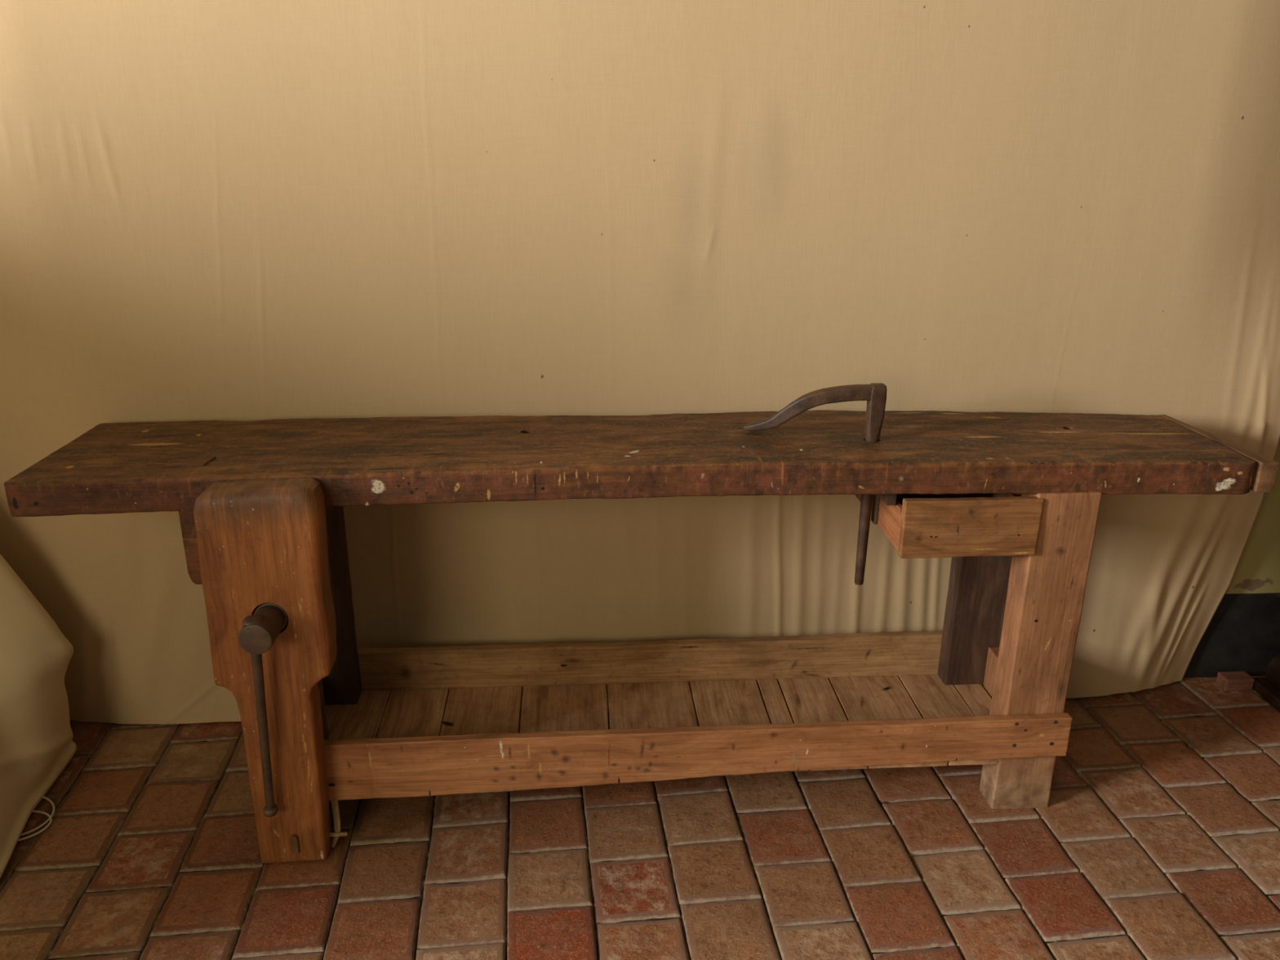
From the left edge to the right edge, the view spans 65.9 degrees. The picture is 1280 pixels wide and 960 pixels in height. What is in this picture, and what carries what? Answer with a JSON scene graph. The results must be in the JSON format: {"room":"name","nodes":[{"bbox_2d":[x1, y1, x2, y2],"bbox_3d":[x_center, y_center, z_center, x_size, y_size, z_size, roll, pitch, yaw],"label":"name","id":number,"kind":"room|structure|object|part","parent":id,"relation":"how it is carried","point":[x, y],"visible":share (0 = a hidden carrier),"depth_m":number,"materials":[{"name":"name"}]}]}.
{"room":"woodworking shop","nodes":[
{"label":"woodworking shop","id":0,"kind":"room"},
{"bbox_2d":[0,675,1279,959],"bbox_3d":[0.059,0.950,1.552,6.160,0.025,3.382,-1,20,-4],"label":"floor","id":1,"kind":"structure","parent":0,"point":[1157,837],"depth_m":2.01,"materials":[{"name":"ceramic"}]},
{"bbox_2d":[17,795,55,841],"bbox_3d":[-1.317,0.718,2.104,0.126,0.024,0.141,-1,20,-4],"label":"cable","id":2,"kind":"object","parent":1,"relation":"on","point":[50,819],"visible":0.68,"depth_m":2.10,"materials":[{"name":"beige plastic"}]},
{"bbox_2d":[0,554,76,878],"bbox_3d":[-2.217,0.020,1.353,1.978,1.841,1.384,-1,20,-4],"label":"sheet","id":3,"kind":"object","parent":1,"relation":"on","point":[37,744],"visible":1,"depth_m":2.13,"materials":[{"name":"beige fabric"}]},
{"bbox_2d":[4,409,1279,863],"bbox_3d":[0.040,0.317,2.098,2.417,0.812,0.554,-1,20,-4],"label":"workbench","id":4,"kind":"object","parent":1,"relation":"on","point":[1013,499],"visible":1,"depth_m":2.02,"materials":[{"name":"brown wood"}]},
{"bbox_3d":[-0.714,0.388,1.989,0.122,0.743,0.077,-1,20,-4],"label":"leg","id":5,"kind":"part","parent":4,"relation":"part of","materials":[{"name":"brown wood"}]},
{"bbox_3d":[-0.727,0.293,2.254,0.131,0.743,0.062,-1,20,-4],"label":"leg","id":6,"kind":"part","parent":4,"relation":"part of","materials":[{"name":"brown wood"}]},
{"bbox_2d":[743,382,887,585],"bbox_3d":[0.356,0.010,2.077,0.283,0.442,0.049,4,20,10],"label":"holdfast","id":7,"kind":"object","parent":4,"relation":"in","point":[875,393],"visible":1,"depth_m":2.00,"materials":[{"name":"metal"}]},
{"bbox_3d":[0.346,-0.146,2.022,0.262,0.108,0.046,4,20,11],"label":"arm","id":8,"kind":"part","parent":7,"relation":"part of","materials":[{"name":"metal"}]},
{"bbox_3d":[0.506,0.043,2.104,0.013,0.085,0.349,-1,20,-4],"label":"drawer","id":9,"kind":"part","parent":4,"relation":"part of","materials":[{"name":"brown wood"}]},
{"bbox_3d":[0.632,0.074,2.124,0.260,0.012,0.348,-1,20,-4],"label":"drawer","id":10,"kind":"part","parent":4,"relation":"part of","materials":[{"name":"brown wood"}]},
{"bbox_3d":[0.647,0.093,1.935,0.275,0.119,0.024,-1,20,-4],"label":"drawer","id":11,"kind":"part","parent":4,"relation":"part of","materials":[{"name":"brown wood"}]},
{"bbox_3d":[0.806,0.267,2.353,0.130,0.743,0.056,-1,20,-4],"label":"leg","id":12,"kind":"part","parent":4,"relation":"part of","materials":[{"name":"brown wood"}]},
{"bbox_3d":[0.861,0.494,2.290,0.037,0.121,0.222,-1,20,-4],"label":"rail","id":13,"kind":"part","parent":4,"relation":"part of","materials":[{"name":"brown wood"}]},
{"bbox_3d":[0.760,0.039,2.120,0.013,0.085,0.349,-1,20,-4],"label":"drawer","id":14,"kind":"part","parent":4,"relation":"part of","materials":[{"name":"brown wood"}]},
{"bbox_3d":[0.835,0.363,2.083,0.130,0.743,0.077,-1,20,-4],"label":"leg","id":15,"kind":"part","parent":4,"relation":"part of","materials":[{"name":"brown wood"}]},
{"bbox_2d":[1215,671,1254,691],"bbox_3d":[1.597,0.540,2.650,0.076,0.035,0.044,-1,20,-4],"label":"wood block","id":16,"kind":"object","parent":1,"relation":"on","point":[1237,680],"visible":1,"depth_m":2.63,"materials":[{"name":"brown wood"}]},
{"bbox_2d":[1252,653,1279,711],"bbox_3d":[1.977,0.053,2.064,0.619,1.350,0.821,-1,20,-4],"label":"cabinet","id":17,"kind":"object","parent":1,"relation":"on","point":[1268,687],"visible":1,"depth_m":2.60,"materials":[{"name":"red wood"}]},
{"bbox_3d":[1.983,0.621,2.272,0.588,0.082,0.790,-1,20,-4],"label":"moulding","id":18,"kind":"part","parent":17,"relation":"part of","materials":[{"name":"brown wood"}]},
{"bbox_2d":[1225,440,1279,594],"bbox_3d":[-0.389,-0.709,2.186,6.805,2.728,0.102,-1,20,-4],"label":"wall","id":19,"kind":"structure","parent":0,"point":[1258,568],"depth_m":2.60,"materials":[{"name":"yellow paint"}]},
{"bbox_2d":[0,0,1279,724],"bbox_3d":[-0.087,-0.524,2.157,3.992,2.346,0.090,-1,20,-4],"label":"cloth","id":20,"kind":"object","parent":19,"relation":"hanging from","point":[211,210],"visible":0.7,"depth_m":2.14,"materials":[{"name":"beige fabric"}]},
{"bbox_2d":[1183,592,1279,677],"bbox_3d":[-0.392,0.463,2.550,6.802,0.270,0.018,-1,20,-4],"label":"baseboard","id":21,"kind":"structure","parent":19,"relation":"attached to","point":[1242,633],"depth_m":2.67,"materials":[{"name":"black"}]}
]}

